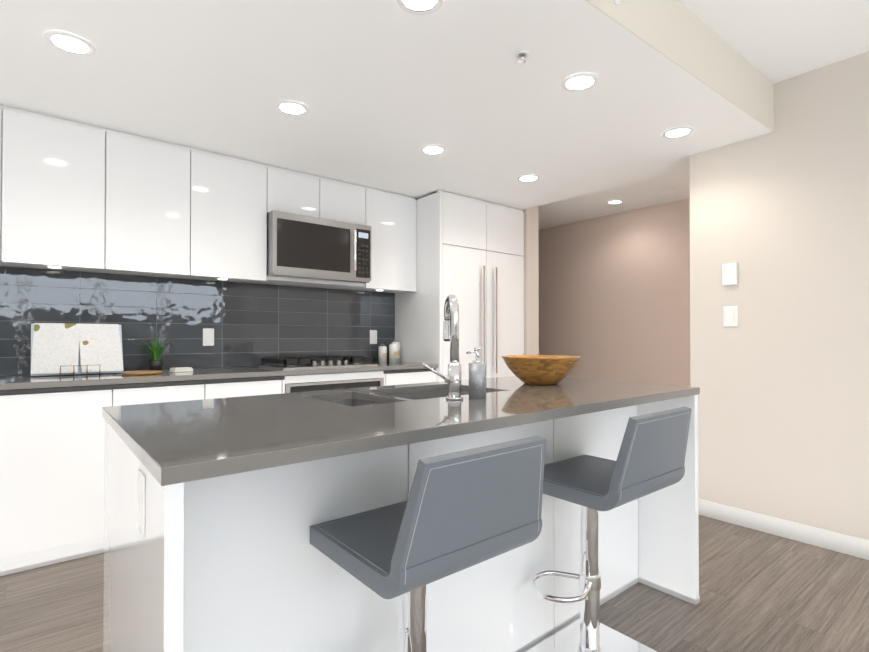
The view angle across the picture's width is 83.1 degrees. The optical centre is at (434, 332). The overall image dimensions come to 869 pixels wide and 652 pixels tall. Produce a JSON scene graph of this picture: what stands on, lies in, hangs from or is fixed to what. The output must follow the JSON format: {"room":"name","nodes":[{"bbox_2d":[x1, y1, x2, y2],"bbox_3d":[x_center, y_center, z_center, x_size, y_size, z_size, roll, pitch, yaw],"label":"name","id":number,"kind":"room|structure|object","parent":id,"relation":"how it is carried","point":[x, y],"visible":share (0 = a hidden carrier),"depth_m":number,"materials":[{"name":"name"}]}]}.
{"room":"kitchen","nodes":[
{"label":"kitchen","id":0,"kind":"room"},
{"bbox_2d":[3,266,386,375],"bbox_3d":[-1.994,-0.136,3.151,6.520,2.600,0.120,0,-1,-39],"label":"wall","id":1,"kind":"structure","parent":0,"point":[179,278],"depth_m":3.30,"materials":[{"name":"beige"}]},
{"bbox_2d":[0,105,7,266],"bbox_3d":[-2.475,-0.767,2.473,0.450,0.789,0.328,0,-1,-39],"label":"upper cabinet","id":2,"kind":"object","parent":1,"relation":"attached to","point":[1,106],"depth_m":2.49,"materials":[{"name":"white laminate"}]},
{"bbox_2d":[4,106,107,272],"bbox_3d":[-2.130,-0.765,2.754,0.440,0.789,0.328,0,-1,-39],"label":"upper cabinet","id":3,"kind":"object","parent":1,"relation":"attached to","point":[78,196],"depth_m":2.63,"materials":[{"name":"white laminate"}]},
{"bbox_2d":[108,129,191,278],"bbox_3d":[-1.789,-0.762,3.032,0.440,0.789,0.328,0,-1,-39],"label":"upper cabinet","id":4,"kind":"object","parent":1,"relation":"attached to","point":[150,180],"depth_m":2.91,"materials":[{"name":"white laminate"}]},
{"bbox_2d":[203,328,213,345],"bbox_3d":[-1.568,0.031,3.403,0.072,0.120,0.005,0,-1,-39],"label":"outlet","id":5,"kind":"object","parent":1,"relation":"attached to","point":[208,336],"visible":1,"depth_m":3.40,"materials":[{"name":"white plastic"}]},
{"bbox_2d":[184,148,271,283],"bbox_3d":[-1.432,-0.759,3.323,0.480,0.789,0.328,0,-1,-39],"label":"upper cabinet","id":6,"kind":"object","parent":1,"relation":"attached to","point":[232,196],"depth_m":3.20,"materials":[{"name":"white laminate"}]},
{"bbox_2d":[264,166,323,286],"bbox_3d":[-1.095,-0.757,3.598,0.390,0.789,0.328,0,-1,-39],"label":"upper cabinet","id":7,"kind":"object","parent":1,"relation":"attached to","point":[295,192],"depth_m":3.50,"materials":[{"name":"white"}]},
{"bbox_2d":[267,210,370,282],"bbox_3d":[-0.802,-0.603,3.546,0.770,0.430,0.160,0,-1,-39],"label":"microwave","id":8,"kind":"object","parent":7,"relation":"attached to","point":[305,247],"visible":1,"depth_m":3.48,"materials":[{"name":"silver metal"}]},
{"bbox_2d":[312,177,367,289],"bbox_3d":[-0.793,-0.755,3.845,0.390,0.789,0.328,0,-1,-39],"label":"upper cabinet","id":9,"kind":"object","parent":1,"relation":"attached to","point":[343,201],"depth_m":3.75,"materials":[{"name":"white laminate"}]},
{"bbox_2d":[370,330,376,343],"bbox_3d":[-0.529,0.039,4.250,0.072,0.120,0.005,0,-1,-39],"label":"outlet","id":10,"kind":"object","parent":1,"relation":"attached to","point":[373,336],"visible":1,"depth_m":4.25,"materials":[{"name":"white plastic"}]},
{"bbox_2d":[352,187,415,292],"bbox_3d":[-0.449,-0.752,4.125,0.498,0.789,0.328,0,-1,-39],"label":"upper cabinet","id":11,"kind":"object","parent":1,"relation":"attached to","point":[391,216],"depth_m":4.00,"materials":[{"name":"white laminate"}]},
{"bbox_2d":[0,0,771,209],"bbox_3d":[-1.129,-1.356,2.054,6.220,0.380,2.688,0,-1,-39],"label":"ceiling","id":12,"kind":"structure","parent":0,"point":[384,91],"depth_m":2.35,"materials":[{"name":"white paint"}]},
{"bbox_2d":[44,30,95,55],"bbox_3d":[-1.467,-1.162,1.977,0.168,0.008,0.168,0,-1,-39],"label":"recessed light","id":13,"kind":"object","parent":12,"relation":"in","point":[69,43],"visible":1,"depth_m":1.97,"materials":[{"name":"white"}]},
{"bbox_2d":[275,100,308,115],"bbox_3d":[-0.735,-1.157,2.535,0.168,0.008,0.168,0,-1,-39],"label":"recessed light","id":14,"kind":"object","parent":12,"relation":"in","point":[291,108],"visible":1,"depth_m":2.52,"materials":[{"name":"white"}]},
{"bbox_2d":[396,0,442,14],"bbox_3d":[-0.051,-1.164,1.712,0.168,0.008,0.168,0,-1,-39],"label":"recessed light","id":15,"kind":"object","parent":12,"relation":"in","point":[420,7],"visible":1,"depth_m":1.75,"materials":[{"name":"white"}]},
{"bbox_2d":[420,144,445,154],"bbox_3d":[-0.009,-1.152,3.101,0.168,0.008,0.168,0,-1,-39],"label":"recessed light","id":16,"kind":"object","parent":12,"relation":"in","point":[432,149],"visible":1,"depth_m":3.09,"materials":[{"name":"white"}]},
{"bbox_2d":[515,50,529,63],"bbox_3d":[0.367,-1.149,2.053,0.064,0.032,0.064,0,-1,-39],"label":"sprinkler","id":17,"kind":"object","parent":12,"relation":"attached to","point":[522,57],"visible":1,"depth_m":2.05,"materials":[{"name":"white metal"}]},
{"bbox_2d":[517,174,539,181],"bbox_3d":[0.701,-1.147,3.654,0.168,0.008,0.168,0,-1,-39],"label":"recessed light","id":18,"kind":"object","parent":12,"relation":"in","point":[528,178],"visible":0.96,"depth_m":3.65,"materials":[{"name":"white"}]},
{"bbox_2d":[561,72,598,91],"bbox_3d":[0.674,-1.159,2.278,0.168,0.008,0.168,0,-1,-39],"label":"recessed light","id":19,"kind":"object","parent":12,"relation":"in","point":[580,82],"visible":1,"depth_m":2.27,"materials":[{"name":"white"}]},
{"bbox_2d":[662,126,693,138],"bbox_3d":[1.406,-1.154,2.836,0.168,0.008,0.168,0,-1,-39],"label":"recessed light","id":20,"kind":"object","parent":12,"relation":"in","point":[677,132],"visible":1,"depth_m":2.83,"materials":[{"name":"white"}]},
{"bbox_2d":[0,515,868,651],"bbox_3d":[-0.253,1.193,1.875,7.620,0.080,9.840,0,-1,-39],"label":"floor","id":21,"kind":"structure","parent":0,"point":[760,591],"depth_m":2.08,"materials":[{"name":"brown wood"}]},
{"bbox_2d":[0,386,115,575],"bbox_3d":[-2.041,0.716,2.640,0.450,0.886,0.600,0,-1,-39],"label":"base cabinet","id":22,"kind":"object","parent":21,"relation":"on","point":[52,438],"depth_m":2.40,"materials":[{"name":"white"}]},
{"bbox_2d":[0,362,437,389],"bbox_3d":[-1.535,0.258,3.043,3.538,0.030,0.618,0,-1,-39],"label":"countertop","id":23,"kind":"structure","parent":22,"relation":"on","point":[202,373],"depth_m":2.82,"materials":[{"name":"grey stone"}]},
{"bbox_2d":[31,323,123,375],"bbox_3d":[-2.041,0.094,2.817,0.427,0.293,0.180,0,-1,-39],"label":"book","id":24,"kind":"object","parent":23,"relation":"on","point":[60,349],"visible":1,"depth_m":2.80,"materials":[{"name":"white paper"}]},
{"bbox_2d":[111,370,162,374],"bbox_3d":[-1.727,0.234,2.856,0.258,0.014,0.210,0,-1,-39],"label":"round board","id":25,"kind":"object","parent":23,"relation":"on","point":[142,372],"visible":1,"depth_m":2.80,"materials":[{"name":"brown wood"}]},
{"bbox_2d":[130,337,168,369],"bbox_3d":[-1.734,0.130,3.036,0.267,0.224,0.245,0,-1,-39],"label":"potted grass","id":26,"kind":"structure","parent":23,"relation":"on","point":[155,361],"depth_m":3.02,"materials":[{"name":"green plant"}]},
{"bbox_2d":[169,367,192,371],"bbox_3d":[-1.571,0.230,3.041,0.078,0.025,0.115,0,-1,39],"label":"folded cloth","id":27,"kind":"object","parent":23,"relation":"on","point":[183,369],"visible":0.98,"depth_m":3.02,"materials":[{"name":"white fabric"}]},
{"bbox_2d":[259,355,377,369],"bbox_3d":[-0.846,0.215,3.600,0.730,0.065,0.450,0,-1,-39],"label":"cooktop","id":28,"kind":"object","parent":23,"relation":"in","point":[293,363],"visible":1,"depth_m":3.47,"materials":[{"name":"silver metal"}]},
{"bbox_2d":[378,344,386,361],"bbox_3d":[-0.442,0.174,4.181,0.072,0.157,0.073,0,-1,-39],"label":"canister","id":29,"kind":"object","parent":23,"relation":"on","point":[382,353],"visible":1,"depth_m":4.15,"materials":[{"name":"white ceramic"}]},
{"bbox_2d":[389,340,399,361],"bbox_3d":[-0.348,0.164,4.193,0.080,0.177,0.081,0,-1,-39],"label":"canister","id":30,"kind":"object","parent":23,"relation":"on","point":[393,352],"visible":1,"depth_m":4.16,"materials":[{"name":"white ceramic"}]},
{"bbox_2d":[116,382,207,405],"bbox_3d":[-1.692,0.719,2.925,0.450,0.886,0.600,0,-1,-39],"label":"base cabinet","id":31,"kind":"object","parent":21,"relation":"on","point":[139,392],"depth_m":2.69,"materials":[{"name":"white laminate"}]},
{"bbox_2d":[208,378,287,398],"bbox_3d":[-1.332,0.722,3.219,0.480,0.886,0.600,0,-1,-39],"label":"base cabinet","id":32,"kind":"object","parent":21,"relation":"on","point":[217,387],"depth_m":2.98,"materials":[{"name":"white laminate"}]},
{"bbox_2d":[288,370,387,385],"bbox_3d":[-0.856,0.725,3.607,0.795,0.886,0.600,0,-1,-39],"label":"base cabinet","id":33,"kind":"object","parent":21,"relation":"on","point":[368,374],"depth_m":3.37,"materials":[{"name":"white laminate"}]},
{"bbox_2d":[285,378,383,392],"bbox_3d":[-0.804,0.697,3.545,0.744,0.722,0.561,0,-1,-39],"label":"oven","id":34,"kind":"object","parent":33,"relation":"in","point":[323,385],"visible":0.17,"depth_m":3.34,"materials":[{"name":"silver metal"}]},
{"bbox_2d":[102,392,699,651],"bbox_3d":[0.059,0.708,1.805,2.049,0.892,0.898,0,-1,-39],"label":"kitchen island","id":35,"kind":"object","parent":21,"relation":"on","point":[215,509],"depth_m":1.31,"materials":[{"name":"white laminate"}]},
{"bbox_2d":[102,376,699,475],"bbox_3d":[0.056,0.247,1.807,2.048,0.030,0.910,0,-1,-39],"label":"island countertop","id":36,"kind":"structure","parent":35,"relation":"on","point":[175,438],"depth_m":1.33,"materials":[{"name":"grey stone"}]},
{"bbox_2d":[326,388,468,403],"bbox_3d":[-0.095,0.369,1.899,0.735,0.236,0.387,0,-1,-39],"label":"sink","id":37,"kind":"object","parent":36,"relation":"in","point":[367,397],"depth_m":2.03,"materials":[{"name":"silver metal"}]},
{"bbox_2d":[421,294,462,399],"bbox_3d":[0.031,0.047,1.729,0.181,0.368,0.152,0,-1,-39],"label":"faucet","id":38,"kind":"object","parent":36,"relation":"on","point":[452,378],"visible":1,"depth_m":1.69,"materials":[{"name":"silver metal"}]},
{"bbox_2d":[466,347,485,398],"bbox_3d":[0.150,0.142,1.742,0.068,0.178,0.062,0,-1,-39],"label":"soap dispenser","id":39,"kind":"object","parent":36,"relation":"on","point":[477,378],"visible":1,"depth_m":1.72,"materials":[{"name":"silver metal"}]},
{"bbox_2d":[501,355,580,384],"bbox_3d":[0.490,0.173,2.271,0.360,0.126,0.360,0,-1,-39],"label":"bowl","id":40,"kind":"object","parent":36,"relation":"on","point":[541,369],"visible":1,"depth_m":2.16,"materials":[{"name":"brown wood"}]},
{"bbox_2d":[388,370,435,385],"bbox_3d":[-0.367,0.729,4.005,0.509,0.886,0.600,0,-1,-39],"label":"base cabinet","id":41,"kind":"object","parent":21,"relation":"on","point":[395,377],"depth_m":3.77,"materials":[{"name":"white laminate"}]},
{"bbox_2d":[310,436,545,651],"bbox_3d":[-0.017,0.696,1.205,0.434,0.900,0.434,0,-1,-39],"label":"bar stool","id":42,"kind":"object","parent":21,"relation":"on","point":[458,511],"visible":1,"depth_m":1.06,"materials":[{"name":"grey metal"}]},
{"bbox_2d":[395,190,523,381],"bbox_3d":[0.253,0.016,4.462,1.020,2.319,0.683,0,-1,-39],"label":"cabinet","id":43,"kind":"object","parent":21,"relation":"on","point":[469,252],"depth_m":4.16,"materials":[{"name":"white laminate"}]},
{"bbox_2d":[523,407,691,651],"bbox_3d":[0.584,0.701,1.694,0.434,0.900,0.434,0,-1,-39],"label":"bar stool","id":44,"kind":"object","parent":21,"relation":"on","point":[651,455],"visible":0.96,"depth_m":1.64,"materials":[{"name":"silver metal"}]},
{"bbox_2d":[522,206,538,354],"bbox_3d":[0.715,-0.121,4.856,0.168,2.600,0.659,0,-1,-39],"label":"wall","id":45,"kind":"structure","parent":0,"point":[531,299],"depth_m":4.59,"materials":[{"name":"beige paint"}]},
{"bbox_2d":[538,167,689,229],"bbox_3d":[1.202,-1.380,5.020,1.179,0.280,6.600,0,-1,-39],"label":"ceiling","id":46,"kind":"structure","parent":0,"point":[640,193],"depth_m":4.58,"materials":[{"name":"white paint"}]},
{"bbox_2d":[606,200,622,204],"bbox_3d":[1.713,-1.238,4.661,0.154,0.008,0.154,0,-1,-39],"label":"recessed light","id":47,"kind":"object","parent":46,"relation":"in","point":[611,202],"visible":1,"depth_m":4.66,"materials":[{"name":"white plastic"}]},
{"bbox_2d":[538,198,690,386],"bbox_3d":[1.667,-0.116,5.466,0.120,2.600,6.720,0,-1,-39],"label":"wall","id":48,"kind":"structure","parent":0,"point":[614,297],"depth_m":5.05,"materials":[{"name":"beige paint"}]},
{"bbox_2d":[585,0,773,131],"bbox_3d":[-0.408,-1.315,0.996,5.999,0.280,0.144,0,-1,-39],"label":"ceiling soffit","id":49,"kind":"structure","parent":0,"point":[677,32],"depth_m":2.25,"materials":[{"name":"beige paint"}]},
{"bbox_2d":[678,0,868,83],"bbox_3d":[0.897,-1.519,-0.604,5.999,0.100,4.267,0,-1,-39],"label":"ceiling","id":50,"kind":"structure","parent":0,"point":[774,41],"depth_m":2.34,"materials":[{"name":"white paint"}]},
{"bbox_2d":[689,51,868,539],"bbox_3d":[3.233,-0.201,1.427,0.200,2.700,4.720,0,-1,-39],"label":"wall","id":51,"kind":"structure","parent":0,"point":[779,373],"depth_m":2.77,"materials":[{"name":"beige paint"}]},
{"bbox_2d":[722,263,737,284],"bbox_3d":[1.806,-0.357,3.000,0.024,0.130,0.080,0,-1,-39],"label":"thermostat","id":52,"kind":"object","parent":51,"relation":"attached to","point":[729,273],"visible":1,"depth_m":2.99,"materials":[{"name":"white plastic"}]},
{"bbox_2d":[723,306,737,326],"bbox_3d":[1.811,-0.100,3.002,0.010,0.125,0.080,0,-1,-39],"label":"switch plate","id":53,"kind":"object","parent":51,"relation":"attached to","point":[730,315],"visible":1,"depth_m":3.00,"materials":[{"name":"white plastic"}]},
{"bbox_2d":[698,499,868,559],"bbox_3d":[3.187,1.099,1.463,0.212,0.100,4.612,0,-1,-39],"label":"baseboard","id":54,"kind":"structure","parent":51,"relation":"attached to","point":[833,540],"depth_m":2.76,"materials":[{"name":"white"}]}
]}

